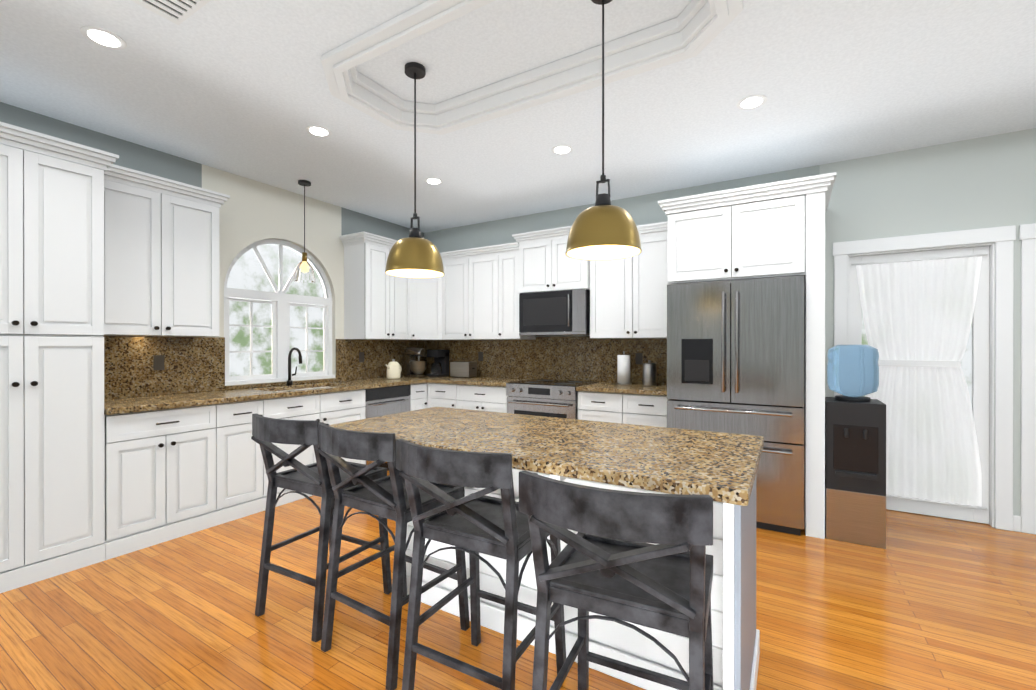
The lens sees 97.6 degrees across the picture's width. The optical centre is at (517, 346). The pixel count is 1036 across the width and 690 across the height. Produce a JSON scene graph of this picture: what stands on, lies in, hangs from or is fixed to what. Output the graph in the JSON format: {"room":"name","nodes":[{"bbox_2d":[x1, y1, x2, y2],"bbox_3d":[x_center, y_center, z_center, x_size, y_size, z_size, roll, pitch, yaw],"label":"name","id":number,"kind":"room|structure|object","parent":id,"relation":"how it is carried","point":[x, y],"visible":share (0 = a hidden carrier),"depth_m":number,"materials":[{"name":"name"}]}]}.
{"room":"kitchen","nodes":[
{"label":"kitchen","id":0,"kind":"room"},
{"bbox_2d":[0,102,423,385],"bbox_3d":[-3.282,-0.108,2.847,0.160,2.820,7.920,0,0,31],"label":"wall","id":1,"kind":"structure","parent":0,"point":[251,211],"depth_m":4.11,"materials":[{"name":"beige paint"}]},
{"bbox_2d":[108,174,175,337],"bbox_3d":[-2.780,-0.606,3.183,0.346,1.055,0.446,0,0,31],"label":"upper cabinet","id":2,"kind":"object","parent":1,"relation":"attached to","point":[141,215],"depth_m":3.14,"materials":[{"name":"white wood"}]},
{"bbox_2d":[176,190,223,337],"bbox_3d":[-2.611,-0.604,3.466,0.346,1.050,0.445,0,0,31],"label":"upper cabinet","id":3,"kind":"object","parent":1,"relation":"attached to","point":[197,218],"depth_m":3.44,"materials":[{"name":"white wood"}]},
{"bbox_2d":[224,239,334,384],"bbox_3d":[-2.313,-0.353,4.434,0.128,1.375,1.120,0,0,31],"label":"window","id":4,"kind":"structure","parent":1,"relation":"in","point":[275,313],"depth_m":4.38,"materials":[{"name":"white"}]},
{"bbox_2d":[340,238,383,341],"bbox_3d":[-1.659,-0.607,5.051,0.346,1.050,0.393,0,0,31],"label":"upper cabinet","id":5,"kind":"object","parent":1,"relation":"attached to","point":[363,257],"depth_m":4.89,"materials":[{"name":"white wood"}]},
{"bbox_2d":[384,242,407,341],"bbox_3d":[-1.490,-0.607,5.298,0.382,1.050,0.435,0,0,31],"label":"upper cabinet","id":6,"kind":"object","parent":1,"relation":"attached to","point":[395,288],"depth_m":5.16,"materials":[{"name":"white wood"}]},
{"bbox_2d":[408,258,443,341],"bbox_3d":[-1.142,-0.568,5.608,0.660,0.970,0.655,0,0,31],"label":"upper cabinet","id":7,"kind":"object","parent":1,"relation":"attached to","point":[425,295],"depth_m":5.41,"materials":[{"name":"white wood"}]},
{"bbox_2d":[0,470,1035,689],"bbox_3d":[0.645,1.367,0.493,9.320,0.120,7.920,0,0,31],"label":"floor","id":8,"kind":"structure","parent":0,"point":[923,602],"depth_m":2.16,"materials":[{"name":"brown wood"}]},
{"bbox_2d":[0,134,43,592],"bbox_3d":[-3.044,0.098,2.482,0.616,2.410,0.455,0,0,31],"label":"tall cabinet","id":9,"kind":"object","parent":8,"relation":"on","point":[21,162],"depth_m":2.46,"materials":[{"name":"white wood"}]},
{"bbox_2d":[44,146,107,578],"bbox_3d":[-2.884,0.098,2.749,0.616,2.410,0.397,0,0,31],"label":"tall cabinet","id":10,"kind":"object","parent":8,"relation":"on","point":[75,186],"depth_m":2.65,"materials":[{"name":"white wood"}]},
{"bbox_2d":[108,402,227,558],"bbox_3d":[-2.605,0.859,3.215,0.616,0.885,0.681,0,0,31],"label":"base cabinet","id":11,"kind":"object","parent":8,"relation":"on","point":[168,469],"depth_m":3.03,"materials":[{"name":"white wood"}]},
{"bbox_2d":[108,374,456,413],"bbox_3d":[-1.875,0.394,4.406,0.642,0.040,3.472,0,0,31],"label":"countertop","id":12,"kind":"structure","parent":11,"relation":"on","point":[250,393],"depth_m":3.58,"materials":[{"name":"brown stone"}]},
{"bbox_2d":[386,359,401,378],"bbox_3d":[-1.438,0.258,5.241,0.160,0.225,0.244,0,0,31],"label":"kettle","id":13,"kind":"object","parent":12,"relation":"on","point":[394,369],"visible":1,"depth_m":5.18,"materials":[{"name":"beige ceramic"}]},
{"bbox_2d":[404,347,426,377],"bbox_3d":[-1.232,0.188,5.489,0.280,0.365,0.216,0,0,31],"label":"stand mixer","id":14,"kind":"object","parent":12,"relation":"on","point":[415,369],"visible":0.98,"depth_m":5.44,"materials":[{"name":"silver metal"}]},
{"bbox_2d":[427,350,448,376],"bbox_3d":[-1.001,0.205,5.677,0.180,0.330,0.220,0,0,31],"label":"coffee maker","id":15,"kind":"object","parent":12,"relation":"on","point":[440,366],"visible":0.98,"depth_m":5.62,"materials":[{"name":"black plastic"}]},
{"bbox_2d":[228,398,271,521],"bbox_3d":[-2.371,0.858,3.605,0.616,0.885,0.461,0,0,31],"label":"base cabinet","id":16,"kind":"object","parent":8,"relation":"on","point":[247,476],"depth_m":3.47,"materials":[{"name":"white wood"}]},
{"bbox_2d":[272,394,327,506],"bbox_3d":[-2.153,0.858,3.969,0.616,0.885,0.621,0,0,31],"label":"base cabinet","id":17,"kind":"object","parent":8,"relation":"on","point":[309,406],"depth_m":3.85,"materials":[{"name":"white wood"}]},
{"bbox_2d":[251,413,391,641],"bbox_3d":[-0.988,0.815,2.274,0.469,0.979,0.536,0,0,28],"label":"stool","id":18,"kind":"object","parent":8,"relation":"on","point":[300,478],"visible":0.79,"depth_m":2.12,"materials":[{"name":"black wood"}]},
{"bbox_2d":[296,386,365,464],"bbox_3d":[-1.908,0.857,4.377,0.616,0.885,0.562,0,0,31],"label":"base cabinet","id":19,"kind":"object","parent":8,"relation":"on","point":[346,406],"depth_m":4.28,"materials":[{"name":"white wood"}]},
{"bbox_2d":[364,385,410,470],"bbox_3d":[-1.566,0.858,4.860,0.614,0.882,0.609,0,0,31],"label":"dishwasher","id":20,"kind":"object","parent":8,"relation":"on","point":[381,401],"visible":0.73,"depth_m":4.69,"materials":[{"name":"silver metal"}]},
{"bbox_2d":[317,422,469,689],"bbox_3d":[-0.553,0.816,1.996,0.469,0.979,0.536,0,0,33],"label":"stool","id":21,"kind":"object","parent":8,"relation":"on","point":[386,497],"visible":0.79,"depth_m":1.85,"materials":[{"name":"black wood"}]},
{"bbox_2d":[380,382,427,410],"bbox_3d":[-1.345,0.855,5.253,0.680,0.885,0.283,0,0,31],"label":"base cabinet","id":22,"kind":"object","parent":8,"relation":"on","point":[419,390],"depth_m":5.10,"materials":[{"name":"white wood"}]},
{"bbox_2d":[428,382,506,412],"bbox_3d":[-0.442,0.856,5.176,1.116,0.885,0.680,0,0,31],"label":"base cabinet","id":23,"kind":"object","parent":8,"relation":"on","point":[459,395],"depth_m":4.92,"materials":[{"name":"white wood"}]},
{"bbox_2d":[428,378,535,385],"bbox_3d":[-0.413,0.393,5.179,1.070,0.040,0.642,0,0,31],"label":"countertop","id":24,"kind":"structure","parent":23,"relation":"on","point":[479,381],"depth_m":5.00,"materials":[{"name":"brown stone"}]},
{"bbox_2d":[450,362,476,377],"bbox_3d":[-0.651,0.276,5.467,0.295,0.188,0.160,0,0,31],"label":"toaster","id":25,"kind":"object","parent":24,"relation":"on","point":[463,369],"visible":0.98,"depth_m":5.40,"materials":[{"name":"silver metal"}]},
{"bbox_2d":[396,439,565,689],"bbox_3d":[-0.127,0.817,1.670,0.469,0.979,0.536,0,0,29],"label":"stool","id":26,"kind":"object","parent":8,"relation":"on","point":[474,525],"visible":0.92,"depth_m":1.53,"materials":[{"name":"black wood"}]},
{"bbox_2d":[506,379,598,418],"bbox_3d":[0.353,0.818,4.670,0.764,0.903,0.676,0,0,31],"label":"range","id":27,"kind":"object","parent":8,"relation":"on","point":[548,398],"visible":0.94,"depth_m":4.43,"materials":[{"name":"silver metal"}]},
{"bbox_2d":[406,468,759,689],"bbox_3d":[0.078,0.861,2.044,1.750,0.885,0.758,0,0,31],"label":"kitchen island","id":28,"kind":"object","parent":8,"relation":"on","point":[735,633],"visible":0.31,"depth_m":1.73,"materials":[{"name":"white wood"}]},
{"bbox_2d":[329,407,763,505],"bbox_3d":[0.042,0.398,2.017,1.815,0.040,0.855,0,0,31],"label":"island countertop","id":29,"kind":"structure","parent":28,"relation":"on","point":[722,467],"depth_m":1.72,"materials":[{"name":"stone"}]},
{"bbox_2d":[519,470,712,689],"bbox_3d":[0.302,0.817,1.273,0.469,0.979,0.536,0,0,26],"label":"stool","id":30,"kind":"object","parent":8,"relation":"on","point":[611,562],"visible":1,"depth_m":1.12,"materials":[{"name":"black wood"}]},
{"bbox_2d":[576,390,668,426],"bbox_3d":[1.086,0.857,4.293,0.875,0.885,0.621,0,0,31],"label":"base cabinet","id":31,"kind":"object","parent":8,"relation":"on","point":[636,409],"depth_m":4.02,"materials":[{"name":"white wood"}]},
{"bbox_2d":[576,382,666,397],"bbox_3d":[1.081,0.395,4.283,0.875,0.040,0.642,0,0,31],"label":"countertop","id":32,"kind":"structure","parent":31,"relation":"on","point":[601,387],"depth_m":4.12,"materials":[{"name":"brown stone"}]},
{"bbox_2d":[616,351,631,384],"bbox_3d":[1.040,0.207,4.452,0.150,0.330,0.150,0,0,31],"label":"paper towel","id":33,"kind":"object","parent":32,"relation":"on","point":[623,369],"visible":0.98,"depth_m":4.40,"materials":[{"name":"white paper"}]},
{"bbox_2d":[643,360,655,385],"bbox_3d":[1.254,0.253,4.324,0.124,0.240,0.124,0,0,31],"label":"canister","id":34,"kind":"object","parent":32,"relation":"on","point":[649,373],"visible":0.98,"depth_m":4.27,"materials":[{"name":"silver metal"}]},
{"bbox_2d":[667,276,803,535],"bbox_3d":[1.766,0.408,3.667,0.910,1.785,0.941,0,0,31],"label":"refrigerator","id":35,"kind":"object","parent":8,"relation":"on","point":[735,356],"visible":0.79,"depth_m":3.24,"materials":[{"name":"silver metal"}]},
{"bbox_2d":[825,345,885,548],"bbox_3d":[2.308,0.644,3.127,0.320,1.315,0.370,0,0,31],"label":"water cooler","id":36,"kind":"object","parent":8,"relation":"on","point":[855,465],"visible":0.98,"depth_m":3.00,"materials":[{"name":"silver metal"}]},
{"bbox_2d":[0,0,1035,232],"bbox_3d":[0.645,-1.663,0.487,9.320,0.300,7.920,0,0,31],"label":"ceiling","id":37,"kind":"structure","parent":0,"point":[239,87],"depth_m":2.72,"materials":[{"name":"paint"}]},
{"bbox_2d":[80,26,126,49],"bbox_3d":[-2.032,-1.513,2.225,0.169,0.006,0.169,0,0,25],"label":"recessed light","id":38,"kind":"object","parent":37,"relation":"in","point":[103,37],"depth_m":2.21,"materials":[{"name":"white"}]},
{"bbox_2d":[131,0,210,24],"bbox_3d":[-1.491,-1.507,1.925,0.380,0.016,0.240,0,0,31],"label":"ceiling vent","id":39,"kind":"object","parent":37,"relation":"in","point":[178,12],"visible":1,"depth_m":2.01,"materials":[{"name":"white metal"}]},
{"bbox_2d":[294,180,314,282],"bbox_3d":[-1.968,-1.060,4.179,0.184,0.919,0.184,0,0,31],"label":"light","id":40,"kind":"object","parent":37,"relation":"hanging from","point":[304,272],"visible":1,"depth_m":4.14,"materials":[{"name":"clear glass"}]},
{"bbox_2d":[305,125,331,136],"bbox_3d":[-1.403,-1.515,3.192,0.169,0.006,0.169,0,0,25],"label":"recessed light","id":41,"kind":"object","parent":37,"relation":"in","point":[315,130],"depth_m":3.18,"materials":[{"name":"white plastic"}]},
{"bbox_2d":[385,62,444,277],"bbox_3d":[-0.598,-1.019,2.634,0.338,1.194,0.338,0,0,31],"label":"pendant light","id":42,"kind":"object","parent":37,"relation":"hanging from","point":[414,254],"visible":1,"depth_m":2.56,"materials":[{"name":"gold metal"}]},
{"bbox_2d":[424,178,442,184],"bbox_3d":[-0.773,-1.516,4.160,0.169,0.006,0.169,0,0,25],"label":"recessed light","id":43,"kind":"object","parent":37,"relation":"in","point":[434,181],"depth_m":4.15,"materials":[{"name":"white"}]},
{"bbox_2d":[321,0,742,134],"bbox_3d":[-0.056,-1.541,2.341,2.151,0.149,0.966,0,0,31],"label":"trim","id":44,"kind":"structure","parent":37,"relation":"attached to","point":[694,28],"depth_m":2.45,"materials":[{"name":"white wood"}]},
{"bbox_2d":[551,145,572,154],"bbox_3d":[0.341,-1.515,3.491,0.169,0.006,0.169,0,0,25],"label":"recessed light","id":45,"kind":"object","parent":37,"relation":"in","point":[559,149],"depth_m":3.48,"materials":[{"name":"white"}]},
{"bbox_2d":[565,0,641,259],"bbox_3d":[0.384,-1.018,2.045,0.338,1.194,0.338,0,0,31],"label":"pendant light","id":46,"kind":"object","parent":37,"relation":"hanging from","point":[603,228],"visible":1,"depth_m":1.96,"materials":[{"name":"gold metal"}]},
{"bbox_2d":[737,95,766,109],"bbox_3d":[1.450,-1.514,2.812,0.169,0.006,0.169,0,0,25],"label":"recessed light","id":47,"kind":"object","parent":37,"relation":"in","point":[753,101],"depth_m":2.80,"materials":[{"name":"white plastic"}]},
{"bbox_2d":[424,128,1035,527],"bbox_3d":[2.642,-0.110,3.817,9.320,2.820,0.160,0,0,31],"label":"wall","id":48,"kind":"structure","parent":0,"point":[983,182],"depth_m":3.49,"materials":[{"name":"grey paint"}]},
{"bbox_2d":[444,254,471,341],"bbox_3d":[-0.660,-0.568,5.477,0.512,0.970,0.382,0,0,31],"label":"upper cabinet","id":49,"kind":"object","parent":48,"relation":"attached to","point":[457,267],"depth_m":5.33,"materials":[{"name":"white wood"}]},
{"bbox_2d":[472,250,503,341],"bbox_3d":[-0.306,-0.567,5.286,0.523,0.970,0.347,0,0,31],"label":"upper cabinet","id":50,"kind":"object","parent":48,"relation":"attached to","point":[488,267],"depth_m":5.11,"materials":[{"name":"white wood"}]},
{"bbox_2d":[504,250,535,341],"bbox_3d":[-0.036,-0.567,5.124,0.337,0.970,0.347,0,0,31],"label":"upper cabinet","id":51,"kind":"object","parent":48,"relation":"attached to","point":[511,299],"depth_m":4.96,"materials":[{"name":"white wood"}]},
{"bbox_2d":[516,234,555,293],"bbox_3d":[0.298,-0.851,4.905,0.456,0.560,0.377,0,0,31],"label":"upper cabinet","id":52,"kind":"object","parent":48,"relation":"attached to","point":[535,257],"depth_m":4.75,"materials":[{"name":"white wood"}]},
{"bbox_2d":[519,289,589,335],"bbox_3d":[0.421,-0.344,4.780,0.756,0.445,0.414,0,0,31],"label":"microwave","id":53,"kind":"object","parent":52,"relation":"attached to","point":[559,313],"visible":0.98,"depth_m":4.62,"materials":[{"name":"silver metal"}]},
{"bbox_2d":[556,234,591,290],"bbox_3d":[0.590,-0.851,4.730,0.457,0.560,0.377,0,0,31],"label":"upper cabinet","id":54,"kind":"object","parent":48,"relation":"attached to","point":[571,273],"depth_m":4.56,"materials":[{"name":"white wood"}]},
{"bbox_2d":[588,230,647,341],"bbox_3d":[1.003,-0.566,4.500,0.488,0.970,0.347,0,0,31],"label":"upper cabinet","id":55,"kind":"object","parent":48,"relation":"attached to","point":[615,292],"depth_m":4.35,"materials":[{"name":"white wood"}]},
{"bbox_2d":[640,230,666,341],"bbox_3d":[1.322,-0.565,4.308,0.488,0.970,0.347,0,0,31],"label":"upper cabinet","id":56,"kind":"object","parent":48,"relation":"attached to","point":[653,292],"depth_m":4.16,"materials":[{"name":"white wood"}]},
{"bbox_2d":[664,198,743,285],"bbox_3d":[1.627,-0.789,3.829,0.523,0.580,0.856,0,0,31],"label":"upper cabinet","id":57,"kind":"object","parent":48,"relation":"attached to","point":[704,242],"depth_m":3.45,"materials":[{"name":"white wood"}]},
{"bbox_2d":[744,186,807,285],"bbox_3d":[1.976,-0.789,3.619,0.522,0.580,0.856,0,0,31],"label":"upper cabinet","id":58,"kind":"object","parent":48,"relation":"attached to","point":[776,223],"depth_m":3.21,"materials":[{"name":"white wood"}]},
{"bbox_2d":[851,254,987,509],"bbox_3d":[3.070,0.256,3.501,0.800,1.864,0.040,0,0,31],"label":"door curtain","id":59,"kind":"object","parent":48,"relation":"attached to","point":[917,315],"visible":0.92,"depth_m":3.47,"materials":[{"name":"white fabric"}]},
{"bbox_2d":[833,223,1035,533],"bbox_3d":[3.553,0.224,3.257,2.140,2.155,0.184,0,0,31],"label":"door frame","id":60,"kind":"structure","parent":48,"relation":"attached to","point":[1001,271],"depth_m":3.29,"materials":[{"name":"white wood"}]},
{"bbox_2d":[1013,515,1020,531],"bbox_3d":[0.645,1.252,0.493,9.000,0.110,7.600,0,0,31],"label":"baseboard","id":61,"kind":"structure","parent":48,"relation":"attached to","point":[1017,523],"depth_m":3.19,"materials":[{"name":"white wood"}]}
]}

